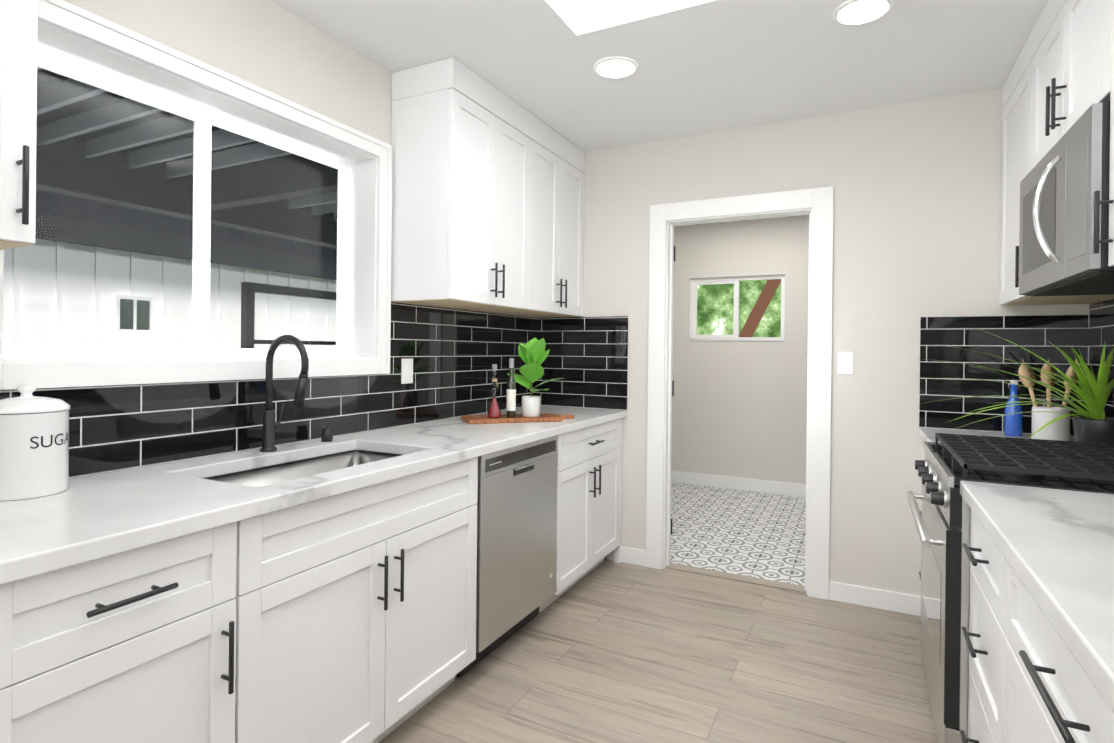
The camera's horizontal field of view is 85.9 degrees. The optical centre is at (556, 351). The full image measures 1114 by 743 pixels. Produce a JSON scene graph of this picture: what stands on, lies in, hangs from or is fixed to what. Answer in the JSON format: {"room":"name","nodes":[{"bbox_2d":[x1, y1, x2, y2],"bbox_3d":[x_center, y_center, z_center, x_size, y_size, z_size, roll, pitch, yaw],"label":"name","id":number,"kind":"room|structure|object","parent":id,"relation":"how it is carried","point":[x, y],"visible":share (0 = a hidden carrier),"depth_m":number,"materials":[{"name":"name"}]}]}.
{"room":"kitchen","nodes":[
{"label":"kitchen","id":0,"kind":"room"},
{"bbox_2d":[64,0,524,478],"bbox_3d":[-1.543,-0.002,1.375,0.210,2.510,5.997,1,0,27],"label":"wall","id":1,"kind":"structure","parent":0,"point":[272,47],"depth_m":2.15,"materials":[{"name":"paint"}]},
{"bbox_2d":[0,0,37,249],"bbox_3d":[-1.454,-0.740,0.885,0.375,1.026,1.000,1,0,27],"label":"upper cabinet","id":2,"kind":"object","parent":1,"relation":"attached to","point":[18,73],"visible":1,"depth_m":1.23,"materials":[{"name":"white wood"}]},
{"bbox_2d":[0,0,391,389],"bbox_3d":[-1.155,-0.410,2.081,0.224,1.012,1.409,1,0,27],"label":"kitchen window","id":3,"kind":"structure","parent":1,"relation":"in","point":[74,42],"depth_m":2.08,"materials":[{"name":"white wood"}]},
{"bbox_2d":[0,302,627,477],"bbox_3d":[-0.750,0.062,1.997,0.638,0.564,3.926,1,0,27],"label":"backsplash","id":4,"kind":"structure","parent":1,"relation":"attached to","point":[455,354],"depth_m":2.63,"materials":[{"name":"black tile"}]},
{"bbox_2d":[401,358,412,383],"bbox_3d":[-0.695,0.091,2.780,0.008,0.116,0.076,1,0,27],"label":"light switch","id":5,"kind":"object","parent":4,"relation":"attached to","point":[406,371],"visible":1,"depth_m":2.77,"materials":[{"name":"white plastic"}]},
{"bbox_2d":[391,57,538,312],"bbox_3d":[-0.430,-0.735,2.936,0.338,1.022,0.735,1,0,27],"label":"upper cabinet","id":6,"kind":"object","parent":1,"relation":"attached to","point":[487,197],"depth_m":2.66,"materials":[{"name":"white wood"}]},
{"bbox_2d":[498,120,584,317],"bbox_3d":[-0.150,-0.733,3.484,0.338,1.022,0.734,1,0,27],"label":"upper cabinet","id":7,"kind":"object","parent":1,"relation":"attached to","point":[561,163],"depth_m":3.44,"materials":[{"name":"white wood"}]},
{"bbox_2d":[378,483,938,742],"bbox_3d":[0.227,1.297,1.676,3.118,0.050,8.390,1,0,27],"label":"floor","id":8,"kind":"structure","parent":0,"point":[608,651],"depth_m":2.46,"materials":[{"name":"brown wood"}]},
{"bbox_2d":[0,578,27,742],"bbox_3d":[-1.423,0.818,0.719,0.608,0.876,0.981,1,0,27],"label":"base cabinet","id":9,"kind":"object","parent":8,"relation":"on","point":[13,595],"depth_m":1.02,"materials":[{"name":"white wood"}]},
{"bbox_2d":[28,512,271,742],"bbox_3d":[-1.120,0.820,1.312,0.608,0.876,0.598,1,0,27],"label":"base cabinet","id":10,"kind":"object","parent":8,"relation":"on","point":[169,641],"depth_m":1.24,"materials":[{"name":"white wood"}]},
{"bbox_2d":[448,418,622,612],"bbox_3d":[-0.077,0.828,3.360,0.608,0.876,0.878,1,0,27],"label":"base cabinet","id":11,"kind":"object","parent":8,"relation":"on","point":[589,483],"depth_m":3.03,"materials":[{"name":"white wood"}]},
{"bbox_2d":[0,405,626,584],"bbox_3d":[-0.749,0.365,1.995,0.628,0.040,3.926,1,0,27],"label":"countertop","id":12,"kind":"structure","parent":11,"relation":"on","point":[79,520],"depth_m":1.50,"materials":[{"name":"stone"}]},
{"bbox_2d":[0,385,70,500],"bbox_3d":[-1.273,0.210,1.435,0.166,0.260,0.166,1,0,27],"label":"sugar canister","id":13,"kind":"object","parent":12,"relation":"on","point":[34,446],"visible":1,"depth_m":1.39,"materials":[{"name":"white ceramic"}]},
{"bbox_2d":[260,335,308,451],"bbox_3d":[-0.912,0.143,2.031,0.214,0.399,0.079,1,0,27],"label":"gooseneck faucet","id":14,"kind":"object","parent":12,"relation":"on","point":[270,425],"visible":1,"depth_m":2.04,"materials":[{"name":"black metal"}]},
{"bbox_2d":[204,450,400,487],"bbox_3d":[-0.776,0.505,1.930,0.400,0.238,0.733,1,0,27],"label":"sink","id":15,"kind":"object","parent":12,"relation":"in","point":[265,476],"depth_m":2.11,"materials":[{"name":"silver metal"}]},
{"bbox_2d":[321,427,332,441],"bbox_3d":[-0.878,0.317,2.285,0.042,0.052,0.041,1,0,27],"label":"button","id":16,"kind":"object","parent":12,"relation":"on","point":[326,434],"visible":1,"depth_m":2.27,"materials":[{"name":"black metal"}]},
{"bbox_2d":[461,413,574,423],"bbox_3d":[-0.185,0.339,3.042,0.589,0.020,0.210,1,0,-20],"label":"cutting board","id":17,"kind":"object","parent":12,"relation":"on","point":[503,418],"visible":0.98,"depth_m":2.96,"materials":[{"name":"brown wood"}]},
{"bbox_2d":[487,364,500,417],"bbox_3d":[-0.308,0.195,2.948,0.066,0.264,0.066,1,0,27],"label":"vinegar bottle","id":18,"kind":"object","parent":17,"relation":"on","point":[494,411],"visible":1,"depth_m":2.94,"materials":[{"name":"red glass"}]},
{"bbox_2d":[506,358,515,417],"bbox_3d":[-0.227,0.181,2.972,0.046,0.294,0.046,1,0,27],"label":"olive oil bottle","id":19,"kind":"object","parent":17,"relation":"on","point":[511,398],"visible":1,"depth_m":2.96,"materials":[{"name":"clear glass"}]},
{"bbox_2d":[508,338,563,416],"bbox_3d":[-0.127,0.129,3.029,0.321,0.401,0.282,1,0,27],"label":"fiddle-leaf fig plant","id":20,"kind":"object","parent":17,"relation":"on","point":[533,353],"visible":1,"depth_m":3.00,"materials":[{"name":"green plant"}]},
{"bbox_2d":[457,435,557,677],"bbox_3d":[-0.408,0.821,2.671,0.606,0.859,0.634,1,0,27],"label":"dishwasher","id":21,"kind":"object","parent":11,"relation":"in","point":[516,536],"visible":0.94,"depth_m":2.48,"materials":[{"name":"silver metal"}]},
{"bbox_2d":[666,563,805,592],"bbox_3d":[0.999,1.274,3.379,0.768,0.006,0.090,1,0,27],"label":"threshold","id":22,"kind":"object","parent":8,"relation":"on","point":[787,586],"depth_m":3.36,"materials":[{"name":"brown wood"}]},
{"bbox_2d":[960,510,994,742],"bbox_3d":[1.331,0.847,1.350,0.608,0.876,0.457,1,0,27],"label":"base cabinet","id":23,"kind":"object","parent":8,"relation":"on","point":[980,638],"depth_m":1.53,"materials":[{"name":"white wood"}]},
{"bbox_2d":[960,481,1113,711],"bbox_3d":[0.875,0.386,0.476,0.630,0.040,2.434,1,0,27],"label":"countertop","id":24,"kind":"structure","parent":23,"relation":"on","point":[1055,547],"depth_m":1.09,"materials":[{"name":"stone"}]},
{"bbox_2d":[906,433,1113,742],"bbox_3d":[1.564,0.805,1.934,0.718,0.959,0.784,1,0,27],"label":"gas range","id":25,"kind":"object","parent":8,"relation":"on","point":[947,465],"visible":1,"depth_m":1.78,"materials":[{"name":"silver metal"}]},
{"bbox_2d":[991,544,1113,742],"bbox_3d":[1.006,0.844,0.711,0.608,0.876,0.977,1,0,27],"label":"base cabinet","id":26,"kind":"object","parent":8,"relation":"on","point":[1030,681],"depth_m":1.06,"materials":[{"name":"white wood"}]},
{"bbox_2d":[271,0,1047,151],"bbox_3d":[0.255,-1.268,1.671,3.118,0.060,8.390,1,0,27],"label":"ceiling","id":27,"kind":"structure","parent":0,"point":[707,66],"depth_m":2.48,"materials":[{"name":"paint"}]},
{"bbox_2d":[560,0,649,19],"bbox_3d":[0.101,-1.545,1.751,0.580,0.490,1.050,1,0,27],"label":"skylight","id":28,"kind":"object","parent":27,"relation":"attached to","point":[579,9],"visible":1,"depth_m":2.31,"materials":[{"name":"white glass"}]},
{"bbox_2d":[593,56,637,78],"bbox_3d":[0.257,-1.236,2.613,0.195,0.007,0.195,1,0,-18],"label":"recessed light","id":29,"kind":"object","parent":27,"relation":"attached to","point":[617,67],"depth_m":2.60,"materials":[{"name":"white plastic"}]},
{"bbox_2d":[833,0,893,25],"bbox_3d":[1.100,-1.226,2.155,0.195,0.007,0.195,1,0,-18],"label":"recessed light","id":30,"kind":"object","parent":27,"relation":"attached to","point":[854,12],"depth_m":2.15,"materials":[{"name":"white plastic"}]},
{"bbox_2d":[671,215,808,483],"bbox_3d":[2.038,0.029,5.411,2.900,2.510,0.100,1,0,27],"label":"wall","id":31,"kind":"structure","parent":0,"point":[739,408],"depth_m":5.50,"materials":[{"name":"paint"}]},
{"bbox_2d":[690,275,784,341],"bbox_3d":[1.670,-0.393,5.582,0.860,0.604,0.070,1,0,27],"label":"room window","id":32,"kind":"structure","parent":31,"relation":"in","point":[694,283],"depth_m":5.59,"materials":[{"name":"white plastic"}]},
{"bbox_2d":[671,470,805,497],"bbox_3d":[1.999,1.226,5.362,2.700,0.115,0.014,1,0,27],"label":"baseboard","id":33,"kind":"structure","parent":31,"relation":"attached to","point":[727,482],"depth_m":5.51,"materials":[{"name":"white wood"}]},
{"bbox_2d":[543,88,1088,595],"bbox_3d":[1.087,0.023,3.333,3.118,2.510,0.120,1,0,27],"label":"wall","id":34,"kind":"structure","parent":0,"point":[917,216],"depth_m":3.02,"materials":[{"name":"paint"}]},
{"bbox_2d":[607,546,645,561],"bbox_3d":[0.216,1.210,3.848,0.838,0.115,0.014,1,0,27],"label":"baseboard","id":35,"kind":"structure","parent":34,"relation":"attached to","point":[636,555],"depth_m":3.57,"materials":[{"name":"white wood"}]},
{"bbox_2d":[646,186,833,599],"bbox_3d":[1.008,0.211,3.372,0.984,2.132,0.156,1,0,27],"label":"door frame","id":36,"kind":"structure","parent":34,"relation":"attached to","point":[816,205],"depth_m":3.25,"materials":[{"name":"white wood"}]},
{"bbox_2d":[838,352,852,374],"bbox_3d":[1.476,0.060,3.062,0.072,0.116,0.008,1,0,27],"label":"light switch","id":37,"kind":"object","parent":34,"relation":"attached to","point":[845,362],"visible":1,"depth_m":3.06,"materials":[{"name":"white plastic"}]},
{"bbox_2d":[829,581,920,615],"bbox_3d":[1.631,1.237,2.976,0.507,0.095,0.014,1,0,27],"label":"baseboard","id":38,"kind":"structure","parent":34,"relation":"attached to","point":[878,598],"depth_m":2.99,"materials":[{"name":"white wood"}]},
{"bbox_2d":[919,428,1074,442],"bbox_3d":[1.917,0.393,2.520,0.630,0.040,0.569,1,0,27],"label":"countertop","id":39,"kind":"structure","parent":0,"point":[927,434],"depth_m":2.71,"materials":[{"name":"stone"}]},
{"bbox_2d":[908,331,1113,443],"bbox_3d":[1.698,0.139,2.202,0.722,0.464,0.560,1,0,27],"label":"spider plant","id":40,"kind":"object","parent":39,"relation":"on","point":[1096,425],"visible":1,"depth_m":2.21,"materials":[{"name":"green plant"}]},
{"bbox_2d":[1004,379,1022,436],"bbox_3d":[2.016,0.247,2.643,0.066,0.253,0.066,1,0,27],"label":"swing-top bottle","id":41,"kind":"object","parent":39,"relation":"on","point":[1013,425],"visible":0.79,"depth_m":2.62,"materials":[{"name":"blue glass"}]},
{"bbox_2d":[1018,359,1077,440],"bbox_3d":[2.061,0.202,2.518,0.189,0.344,0.163,1,0,27],"label":"utensil crock","id":42,"kind":"object","parent":39,"relation":"on","point":[1059,430],"visible":0.75,"depth_m":2.47,"materials":[{"name":"white ceramic"}]},
{"bbox_3d":[1.088,0.029,0.034,0.120,2.510,5.997,1,0,27],"label":"wall","id":43,"kind":"structure","parent":0,"visible":0},
{"bbox_2d":[919,299,1113,435],"bbox_3d":[1.197,0.075,1.089,0.641,0.582,3.776,1,0,27],"label":"backsplash","id":44,"kind":"structure","parent":43,"relation":"attached to","point":[1089,335],"depth_m":2.77,"materials":[{"name":"black tile"}]},
{"bbox_2d":[999,41,1113,305],"bbox_3d":[2.074,-0.716,2.449,0.328,1.004,0.556,1,0,27],"label":"upper cabinet","id":45,"kind":"object","parent":43,"relation":"attached to","point":[1014,90],"depth_m":2.56,"materials":[{"name":"white wood"}]},
{"bbox_2d":[1027,0,1106,173],"bbox_3d":[1.764,-0.946,1.836,0.328,0.549,0.812,1,0,27],"label":"upper cabinet","id":46,"kind":"object","parent":43,"relation":"attached to","point":[1059,82],"depth_m":1.91,"materials":[{"name":"white wood"}]},
{"bbox_2d":[1019,101,1113,295],"bbox_3d":[1.709,-0.427,1.863,0.419,0.442,0.807,1,0,27],"label":"microwave","id":47,"kind":"object","parent":46,"relation":"attached to","point":[1064,179],"visible":1,"depth_m":1.77,"materials":[{"name":"silver metal"}]},
{"bbox_2d":[1099,0,1113,266],"bbox_3d":[1.461,-0.720,1.245,0.328,1.004,0.507,1,0,27],"label":"upper cabinet","id":48,"kind":"object","parent":43,"relation":"attached to","point":[1108,41],"depth_m":1.54,"materials":[{"name":"white wood"}]},
{"label":"outside","id":49,"kind":"structure","parent":0,"visible":0},
{"bbox_2d":[697,279,780,336],"bbox_3d":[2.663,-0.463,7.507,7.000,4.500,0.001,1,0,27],"label":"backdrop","id":50,"kind":"structure","parent":49,"point":[759,308],"depth_m":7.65,"materials":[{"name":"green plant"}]},
{"bbox_3d":[-2.725,1.385,4.107,4.327,0.100,13.000,1,0,27],"label":"ground","id":51,"kind":"structure","parent":49,"visible":0},
{"bbox_2d":[3,189,336,348],"bbox_3d":[-4.653,-0.338,5.096,0.156,3.300,13.000,1,0,27],"label":"wall","id":52,"kind":"structure","parent":51,"relation":"on","point":[153,266],"depth_m":5.98,"materials":[{"name":"white"}]},
{"bbox_2d":[36,67,337,348],"bbox_3d":[-2.263,-0.140,3.877,3.327,2.960,13.000,1,0,27],"label":"patio cover","id":53,"kind":"object","parent":51,"relation":"on","point":[71,175],"depth_m":4.69,"materials":[{"name":"black wood"}]}
]}

